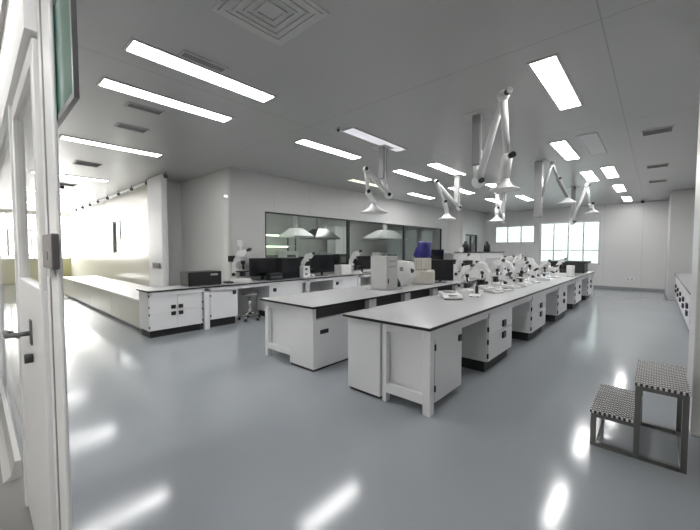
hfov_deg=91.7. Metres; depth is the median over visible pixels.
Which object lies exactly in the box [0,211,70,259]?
window
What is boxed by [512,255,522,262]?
microscope
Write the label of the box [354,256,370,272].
computer monitor
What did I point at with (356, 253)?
microscope
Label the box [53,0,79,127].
sign
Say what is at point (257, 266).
computer monitor
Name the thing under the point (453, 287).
base cabinet
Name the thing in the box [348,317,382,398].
base cabinet
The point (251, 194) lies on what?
wall
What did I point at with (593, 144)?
ceiling panel
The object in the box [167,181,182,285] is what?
wall
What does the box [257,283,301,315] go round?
base cabinet
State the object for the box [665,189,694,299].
wall
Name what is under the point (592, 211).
hood
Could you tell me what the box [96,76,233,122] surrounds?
recessed light
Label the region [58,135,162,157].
recessed light
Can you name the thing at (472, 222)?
wall
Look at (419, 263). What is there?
block
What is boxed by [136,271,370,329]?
bench
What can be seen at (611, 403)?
step stool
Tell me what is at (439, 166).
recessed light
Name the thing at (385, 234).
hood
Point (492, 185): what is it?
recessed light
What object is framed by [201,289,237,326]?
base cabinet
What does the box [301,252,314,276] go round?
microscope
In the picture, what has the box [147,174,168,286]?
wall column
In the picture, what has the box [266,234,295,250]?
shelf rack
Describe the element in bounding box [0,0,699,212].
ceiling
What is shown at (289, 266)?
computer monitor
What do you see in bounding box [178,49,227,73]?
ceiling vent
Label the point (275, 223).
window
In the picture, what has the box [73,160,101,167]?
ceiling vent
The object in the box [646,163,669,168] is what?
ceiling vent
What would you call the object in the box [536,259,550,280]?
microscope
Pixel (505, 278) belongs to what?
microscope
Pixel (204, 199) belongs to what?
wall
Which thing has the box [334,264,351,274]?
box
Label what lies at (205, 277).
instrument
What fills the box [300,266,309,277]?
control box
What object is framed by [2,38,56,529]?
door
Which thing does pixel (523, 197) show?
recessed light
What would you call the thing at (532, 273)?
microscope
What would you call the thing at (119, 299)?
base cabinet
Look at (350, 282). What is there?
base cabinet
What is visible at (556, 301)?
base cabinet
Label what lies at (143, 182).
rail
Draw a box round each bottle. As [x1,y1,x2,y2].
[462,241,468,251]
[483,241,489,251]
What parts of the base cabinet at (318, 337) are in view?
post, handle, post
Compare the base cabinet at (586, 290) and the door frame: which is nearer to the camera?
the door frame
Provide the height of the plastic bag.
0.340 m
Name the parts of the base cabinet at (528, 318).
door, door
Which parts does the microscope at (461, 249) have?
arm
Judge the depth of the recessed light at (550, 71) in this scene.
3.70 m
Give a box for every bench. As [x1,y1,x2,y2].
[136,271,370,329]
[260,270,527,355]
[343,271,594,416]
[674,273,691,296]
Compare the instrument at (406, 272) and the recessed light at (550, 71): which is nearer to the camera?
the recessed light at (550, 71)
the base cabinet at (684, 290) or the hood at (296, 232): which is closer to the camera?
the base cabinet at (684, 290)
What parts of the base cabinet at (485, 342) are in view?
door, door, handle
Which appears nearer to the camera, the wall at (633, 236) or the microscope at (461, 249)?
the microscope at (461, 249)
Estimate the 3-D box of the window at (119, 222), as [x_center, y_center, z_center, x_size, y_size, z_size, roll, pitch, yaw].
[-7.827,-0.952,11.605,1.400,1.100,0.060,2,3,42]
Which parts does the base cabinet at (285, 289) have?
door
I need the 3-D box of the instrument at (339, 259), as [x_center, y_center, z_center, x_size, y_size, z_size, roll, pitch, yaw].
[-0.443,-0.195,13.717,0.505,0.500,0.500,2,3,42]
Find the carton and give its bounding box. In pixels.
[566,265,574,276]
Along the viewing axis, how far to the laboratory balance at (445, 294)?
4.91 m
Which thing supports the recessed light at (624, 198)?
in the ceiling
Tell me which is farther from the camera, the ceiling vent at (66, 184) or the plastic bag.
the ceiling vent at (66, 184)
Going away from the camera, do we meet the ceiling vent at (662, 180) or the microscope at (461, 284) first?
the microscope at (461, 284)
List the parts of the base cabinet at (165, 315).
door, door, door, door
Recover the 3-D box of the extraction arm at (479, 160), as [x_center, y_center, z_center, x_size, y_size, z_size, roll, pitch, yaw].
[1.787,-1.455,4.270,0.427,1.150,1.201,0,3,-7]
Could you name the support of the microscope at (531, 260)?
on the bench at (411, 328)
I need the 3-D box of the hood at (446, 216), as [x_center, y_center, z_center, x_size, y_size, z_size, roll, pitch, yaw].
[2.297,-1.161,8.045,0.400,0.150,0.400,2,3,42]
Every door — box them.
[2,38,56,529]
[434,328,461,402]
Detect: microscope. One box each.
[228,240,251,282]
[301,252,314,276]
[349,250,361,273]
[451,247,469,279]
[457,264,474,292]
[475,261,491,288]
[489,259,504,285]
[497,272,513,290]
[502,260,514,282]
[503,255,513,272]
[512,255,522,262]
[512,261,528,286]
[513,254,526,280]
[524,257,537,277]
[526,268,539,282]
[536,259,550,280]
[546,265,558,277]
[555,258,567,275]
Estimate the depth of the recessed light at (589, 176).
8.46 m
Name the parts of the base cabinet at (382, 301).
post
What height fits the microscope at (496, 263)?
0.541 m
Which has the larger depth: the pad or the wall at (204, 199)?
the wall at (204, 199)
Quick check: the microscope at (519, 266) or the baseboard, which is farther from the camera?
the microscope at (519, 266)
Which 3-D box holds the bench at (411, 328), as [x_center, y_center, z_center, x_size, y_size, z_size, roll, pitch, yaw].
[4.049,0.801,7.597,1.080,0.850,11.150,2,3,42]
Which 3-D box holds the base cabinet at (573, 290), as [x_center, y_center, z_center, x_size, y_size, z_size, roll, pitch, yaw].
[6.037,0.739,9.402,0.522,0.815,1.006,2,3,42]
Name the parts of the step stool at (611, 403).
leg, cross rail, rail, step rail, leg, leg, rail, rail, step rail, cross rail, leg, leg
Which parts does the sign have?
sign plate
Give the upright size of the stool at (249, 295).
0.599 m
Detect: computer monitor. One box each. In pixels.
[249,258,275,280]
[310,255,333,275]
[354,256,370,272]
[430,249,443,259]
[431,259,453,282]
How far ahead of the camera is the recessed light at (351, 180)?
9.24 m
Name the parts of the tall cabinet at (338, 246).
door, door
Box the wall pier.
[687,98,699,436]
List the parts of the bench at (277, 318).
leg, rail, rail, panel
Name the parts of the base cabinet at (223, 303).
door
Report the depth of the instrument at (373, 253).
15.53 m
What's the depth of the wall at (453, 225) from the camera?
15.35 m
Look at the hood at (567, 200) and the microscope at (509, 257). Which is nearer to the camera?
the hood at (567, 200)
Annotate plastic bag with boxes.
[413,241,431,257]
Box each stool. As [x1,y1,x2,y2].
[238,293,259,321]
[590,360,690,474]
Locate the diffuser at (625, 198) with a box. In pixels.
[622,196,631,200]
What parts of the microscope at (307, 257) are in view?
arm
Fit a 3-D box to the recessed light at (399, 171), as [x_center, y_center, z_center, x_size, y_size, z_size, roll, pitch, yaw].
[1.568,-2.206,8.385,0.270,0.012,1.520,2,3,42]
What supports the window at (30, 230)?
in the wall at (8, 266)
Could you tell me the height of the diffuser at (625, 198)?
0.007 m
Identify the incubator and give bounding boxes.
[366,256,402,290]
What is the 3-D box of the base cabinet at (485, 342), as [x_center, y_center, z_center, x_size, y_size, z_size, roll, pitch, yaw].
[1.875,0.943,4.777,0.522,0.815,0.956,2,3,42]
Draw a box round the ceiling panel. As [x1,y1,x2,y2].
[577,132,607,155]
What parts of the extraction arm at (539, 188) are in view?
post, mounting plate, arm, arm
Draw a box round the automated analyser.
[453,252,502,278]
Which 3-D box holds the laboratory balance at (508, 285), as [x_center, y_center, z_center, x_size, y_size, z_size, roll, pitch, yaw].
[3.015,0.391,6.386,0.204,0.071,0.306,-1,3,-25]
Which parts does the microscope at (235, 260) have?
arm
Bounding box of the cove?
[593,285,663,291]
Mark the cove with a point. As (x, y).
(594, 286)
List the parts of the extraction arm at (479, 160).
post, mounting plate, arm, arm, joint knob, joint knob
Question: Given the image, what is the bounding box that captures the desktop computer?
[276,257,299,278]
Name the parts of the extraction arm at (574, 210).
post, arm, arm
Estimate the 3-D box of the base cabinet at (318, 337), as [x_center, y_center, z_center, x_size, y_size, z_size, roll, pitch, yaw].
[-0.235,0.934,4.924,0.487,0.820,1.216,2,3,42]
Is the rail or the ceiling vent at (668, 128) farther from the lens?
the rail
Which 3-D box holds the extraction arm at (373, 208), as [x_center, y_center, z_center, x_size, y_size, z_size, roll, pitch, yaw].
[0.481,-1.511,6.008,0.480,1.190,0.839,2,3,42]
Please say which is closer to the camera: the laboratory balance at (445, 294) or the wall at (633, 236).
the laboratory balance at (445, 294)
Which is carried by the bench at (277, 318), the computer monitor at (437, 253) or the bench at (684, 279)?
the computer monitor at (437, 253)
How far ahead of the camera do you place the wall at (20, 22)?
1.68 m
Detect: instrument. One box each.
[180,270,220,286]
[266,255,277,257]
[276,251,297,257]
[299,256,309,265]
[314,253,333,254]
[334,254,345,264]
[372,252,386,255]
[398,260,415,286]
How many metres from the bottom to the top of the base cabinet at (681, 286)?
0.735 m
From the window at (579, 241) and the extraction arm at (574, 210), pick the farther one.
the window at (579, 241)
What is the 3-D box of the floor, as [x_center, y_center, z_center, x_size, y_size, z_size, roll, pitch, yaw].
[-2.552,1.048,12.775,23.600,0.100,19.500,2,3,42]
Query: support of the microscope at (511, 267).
on the bench at (411, 328)
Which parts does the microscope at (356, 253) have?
arm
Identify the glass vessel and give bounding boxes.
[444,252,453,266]
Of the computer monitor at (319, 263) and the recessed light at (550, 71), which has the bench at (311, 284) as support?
the computer monitor at (319, 263)
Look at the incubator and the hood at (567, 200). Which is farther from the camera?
the hood at (567, 200)
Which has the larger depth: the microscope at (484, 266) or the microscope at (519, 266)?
the microscope at (519, 266)
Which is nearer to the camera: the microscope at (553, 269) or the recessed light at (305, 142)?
the recessed light at (305, 142)
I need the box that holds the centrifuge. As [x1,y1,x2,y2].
[411,269,434,283]
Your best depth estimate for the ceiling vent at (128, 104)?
4.40 m
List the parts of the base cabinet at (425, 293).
post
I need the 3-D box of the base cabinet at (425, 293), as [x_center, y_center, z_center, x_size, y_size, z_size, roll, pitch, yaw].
[1.173,0.865,6.480,0.500,0.820,0.996,2,3,42]
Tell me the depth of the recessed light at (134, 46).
3.46 m
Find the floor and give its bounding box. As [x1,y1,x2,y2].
[0,284,699,529]
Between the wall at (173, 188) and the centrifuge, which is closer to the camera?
the centrifuge
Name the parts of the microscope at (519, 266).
arm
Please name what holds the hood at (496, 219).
attached to the extraction arm at (502, 210)
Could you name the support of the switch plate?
attached to the wall column
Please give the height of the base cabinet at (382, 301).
0.820 m
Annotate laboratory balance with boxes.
[438,290,462,299]
[483,287,503,292]
[502,283,520,288]
[517,280,532,284]
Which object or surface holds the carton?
on the bench at (411, 328)
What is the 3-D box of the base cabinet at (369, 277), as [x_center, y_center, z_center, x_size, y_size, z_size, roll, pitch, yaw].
[1.108,0.650,11.416,0.535,0.815,1.000,2,3,42]
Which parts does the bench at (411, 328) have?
leg, rail, rail, panel, leg, leg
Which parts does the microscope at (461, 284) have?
arm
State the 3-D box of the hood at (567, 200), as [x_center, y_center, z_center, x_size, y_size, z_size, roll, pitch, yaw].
[4.815,-1.439,7.543,0.400,0.150,0.400,2,3,42]
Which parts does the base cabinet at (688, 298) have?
door, door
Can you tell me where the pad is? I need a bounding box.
[469,294,480,296]
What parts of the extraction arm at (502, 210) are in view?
arm, arm, post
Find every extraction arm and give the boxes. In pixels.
[360,144,393,213]
[433,174,465,219]
[462,87,520,192]
[488,192,508,222]
[529,159,577,216]
[567,183,599,224]
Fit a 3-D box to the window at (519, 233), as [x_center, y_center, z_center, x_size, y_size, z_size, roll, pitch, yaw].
[7.852,-1.457,16.237,1.800,0.840,0.060,2,3,42]
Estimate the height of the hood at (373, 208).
0.178 m
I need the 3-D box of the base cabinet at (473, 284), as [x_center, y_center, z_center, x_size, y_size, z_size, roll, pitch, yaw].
[2.501,0.800,7.954,0.500,0.820,0.986,2,3,42]
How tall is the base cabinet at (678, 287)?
0.735 m
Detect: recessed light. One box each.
[26,189,79,195]
[30,171,109,181]
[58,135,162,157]
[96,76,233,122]
[122,37,276,102]
[294,138,362,159]
[340,127,407,151]
[346,179,378,187]
[392,169,433,180]
[406,193,434,198]
[426,162,466,174]
[448,187,474,193]
[484,183,496,187]
[515,195,533,200]
[526,53,583,110]
[548,140,580,160]
[578,170,599,181]
[600,166,619,178]
[611,184,626,191]
[621,196,632,201]
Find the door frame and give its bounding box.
[36,0,72,529]
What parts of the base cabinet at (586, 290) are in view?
door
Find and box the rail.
[74,174,163,209]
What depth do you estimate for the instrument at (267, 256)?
11.02 m
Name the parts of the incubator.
plate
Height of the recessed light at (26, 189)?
0.012 m
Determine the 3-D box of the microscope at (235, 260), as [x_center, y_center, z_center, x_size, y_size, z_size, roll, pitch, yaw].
[-2.417,-0.085,7.503,0.506,0.924,0.238,0,3,10]
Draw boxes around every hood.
[278,216,313,237]
[299,218,339,239]
[360,202,387,213]
[362,224,406,239]
[439,213,455,219]
[488,216,503,221]
[489,178,520,192]
[557,197,577,204]
[584,209,599,213]
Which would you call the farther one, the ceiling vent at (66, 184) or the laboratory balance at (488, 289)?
the ceiling vent at (66, 184)
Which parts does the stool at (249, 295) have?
seat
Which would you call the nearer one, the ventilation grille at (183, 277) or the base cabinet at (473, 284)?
the ventilation grille at (183, 277)
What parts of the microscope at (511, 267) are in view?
arm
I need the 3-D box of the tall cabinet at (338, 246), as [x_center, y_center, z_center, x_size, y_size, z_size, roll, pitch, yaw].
[-0.492,-0.418,15.366,0.515,2.600,1.000,2,3,42]
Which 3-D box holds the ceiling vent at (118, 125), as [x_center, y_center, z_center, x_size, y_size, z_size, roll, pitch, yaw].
[-3.286,-2.061,5.128,0.220,0.014,0.400,2,3,42]
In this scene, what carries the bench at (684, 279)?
on the base cabinet
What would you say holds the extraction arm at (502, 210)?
hanging from the ceiling
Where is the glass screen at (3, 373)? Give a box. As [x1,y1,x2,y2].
[0,104,29,506]
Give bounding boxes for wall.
[0,0,37,172]
[0,209,70,283]
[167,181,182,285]
[181,168,228,281]
[227,167,447,317]
[405,200,668,288]
[448,209,459,251]
[460,208,485,251]
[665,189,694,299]
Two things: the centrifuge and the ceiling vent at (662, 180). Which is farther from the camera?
the ceiling vent at (662, 180)
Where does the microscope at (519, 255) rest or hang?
on the bench at (411, 328)
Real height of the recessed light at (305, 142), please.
0.012 m
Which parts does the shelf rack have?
shelf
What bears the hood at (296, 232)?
hanging from the ceiling
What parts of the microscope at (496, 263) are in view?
arm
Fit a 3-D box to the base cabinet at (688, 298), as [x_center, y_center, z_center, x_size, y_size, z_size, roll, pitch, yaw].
[6.646,0.916,6.295,0.630,0.735,1.120,2,3,42]
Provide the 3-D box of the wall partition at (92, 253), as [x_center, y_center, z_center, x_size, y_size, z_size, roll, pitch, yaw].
[-9.645,-0.725,13.259,12.300,3.400,0.150,2,3,42]
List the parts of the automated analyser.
lid, access panel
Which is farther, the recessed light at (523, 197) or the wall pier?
the recessed light at (523, 197)
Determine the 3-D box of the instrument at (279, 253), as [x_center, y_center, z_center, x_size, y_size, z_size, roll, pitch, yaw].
[-2.182,-0.170,11.783,0.505,0.620,0.600,2,3,42]
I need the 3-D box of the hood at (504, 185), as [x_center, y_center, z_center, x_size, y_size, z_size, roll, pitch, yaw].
[1.792,-0.929,3.946,0.340,0.129,0.340,2,3,42]
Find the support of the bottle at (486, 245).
on the automated analyser
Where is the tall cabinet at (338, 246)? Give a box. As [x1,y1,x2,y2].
[327,226,345,253]
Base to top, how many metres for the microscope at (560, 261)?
0.495 m
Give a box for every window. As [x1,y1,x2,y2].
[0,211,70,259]
[7,229,32,255]
[113,220,124,252]
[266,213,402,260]
[466,234,476,251]
[495,225,534,243]
[539,220,600,264]
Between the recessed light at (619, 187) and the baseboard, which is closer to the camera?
the baseboard
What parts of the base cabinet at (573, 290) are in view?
door, door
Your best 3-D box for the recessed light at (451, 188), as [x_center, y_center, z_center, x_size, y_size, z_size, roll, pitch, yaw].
[3.459,-2.300,10.516,0.270,0.012,1.520,2,3,42]
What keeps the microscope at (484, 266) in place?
on the bench at (411, 328)
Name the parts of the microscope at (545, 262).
arm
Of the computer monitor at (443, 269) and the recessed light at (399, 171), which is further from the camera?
the recessed light at (399, 171)
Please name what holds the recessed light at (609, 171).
in the ceiling
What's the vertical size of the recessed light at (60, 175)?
0.012 m
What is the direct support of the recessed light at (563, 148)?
in the ceiling
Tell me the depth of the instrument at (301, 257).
12.23 m
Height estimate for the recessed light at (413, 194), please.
0.012 m
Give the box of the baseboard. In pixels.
[0,376,21,482]
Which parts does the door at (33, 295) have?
handle, glazing frame, handle plate, panel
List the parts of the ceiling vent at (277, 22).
plate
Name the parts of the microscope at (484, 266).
arm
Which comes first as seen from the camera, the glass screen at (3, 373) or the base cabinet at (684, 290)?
the glass screen at (3, 373)
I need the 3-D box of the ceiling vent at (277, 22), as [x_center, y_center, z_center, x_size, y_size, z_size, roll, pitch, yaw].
[-0.611,-1.949,2.618,0.640,0.016,0.640,2,3,42]
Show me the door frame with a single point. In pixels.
(45, 18)
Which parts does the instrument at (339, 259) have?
panel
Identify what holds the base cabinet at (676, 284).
on the floor
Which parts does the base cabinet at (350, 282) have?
door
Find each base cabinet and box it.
[63,276,151,329]
[139,291,202,337]
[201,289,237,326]
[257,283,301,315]
[289,299,372,371]
[321,278,356,290]
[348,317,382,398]
[367,276,370,284]
[373,293,407,306]
[408,288,434,299]
[435,285,456,294]
[457,282,474,287]
[461,308,511,371]
[512,294,545,340]
[545,286,566,321]
[567,280,581,308]
[581,276,591,299]
[675,278,677,299]
[676,281,679,304]
[679,284,682,311]
[681,288,685,318]
[685,292,690,328]
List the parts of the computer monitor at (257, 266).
casing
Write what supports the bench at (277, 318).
on the floor
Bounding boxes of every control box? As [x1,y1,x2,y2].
[266,273,282,280]
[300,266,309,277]
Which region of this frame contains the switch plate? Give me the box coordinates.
[152,263,159,267]
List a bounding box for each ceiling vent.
[60,183,75,186]
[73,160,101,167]
[114,122,148,133]
[124,101,164,115]
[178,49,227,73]
[211,0,329,46]
[641,125,674,136]
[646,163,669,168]
[648,179,667,182]
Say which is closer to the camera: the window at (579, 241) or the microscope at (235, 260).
the microscope at (235, 260)
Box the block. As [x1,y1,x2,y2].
[414,258,430,269]
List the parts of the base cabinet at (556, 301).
door, door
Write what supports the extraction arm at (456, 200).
hanging from the ceiling
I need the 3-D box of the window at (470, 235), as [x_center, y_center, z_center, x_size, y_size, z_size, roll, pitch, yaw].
[5.627,-0.931,15.894,0.060,0.980,1.400,2,3,42]
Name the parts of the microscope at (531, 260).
arm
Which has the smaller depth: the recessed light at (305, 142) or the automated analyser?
the recessed light at (305, 142)
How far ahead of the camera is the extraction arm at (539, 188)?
7.04 m
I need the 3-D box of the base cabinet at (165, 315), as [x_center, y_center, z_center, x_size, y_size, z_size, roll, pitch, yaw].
[-3.369,0.869,6.441,0.535,0.815,0.956,2,3,42]
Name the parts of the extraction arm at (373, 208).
arm, arm, mounting plate, post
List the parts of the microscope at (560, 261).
arm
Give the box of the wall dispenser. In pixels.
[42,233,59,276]
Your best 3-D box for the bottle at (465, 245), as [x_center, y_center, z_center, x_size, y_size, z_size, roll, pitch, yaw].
[3.062,-0.489,9.001,0.180,0.280,0.180,2,3,42]
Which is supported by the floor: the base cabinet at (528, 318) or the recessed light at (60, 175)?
the base cabinet at (528, 318)
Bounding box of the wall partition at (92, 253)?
[69,185,149,285]
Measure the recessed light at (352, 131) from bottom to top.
0.012 m
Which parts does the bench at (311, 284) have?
leg, leg, leg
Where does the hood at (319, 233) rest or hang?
hanging from the ceiling
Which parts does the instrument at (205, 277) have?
panel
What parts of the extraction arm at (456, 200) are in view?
arm, post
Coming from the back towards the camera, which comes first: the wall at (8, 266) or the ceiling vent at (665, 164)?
the wall at (8, 266)
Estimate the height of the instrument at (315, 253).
0.550 m
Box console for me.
[549,260,590,272]
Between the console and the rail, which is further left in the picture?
the rail
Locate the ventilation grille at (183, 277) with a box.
[180,274,187,283]

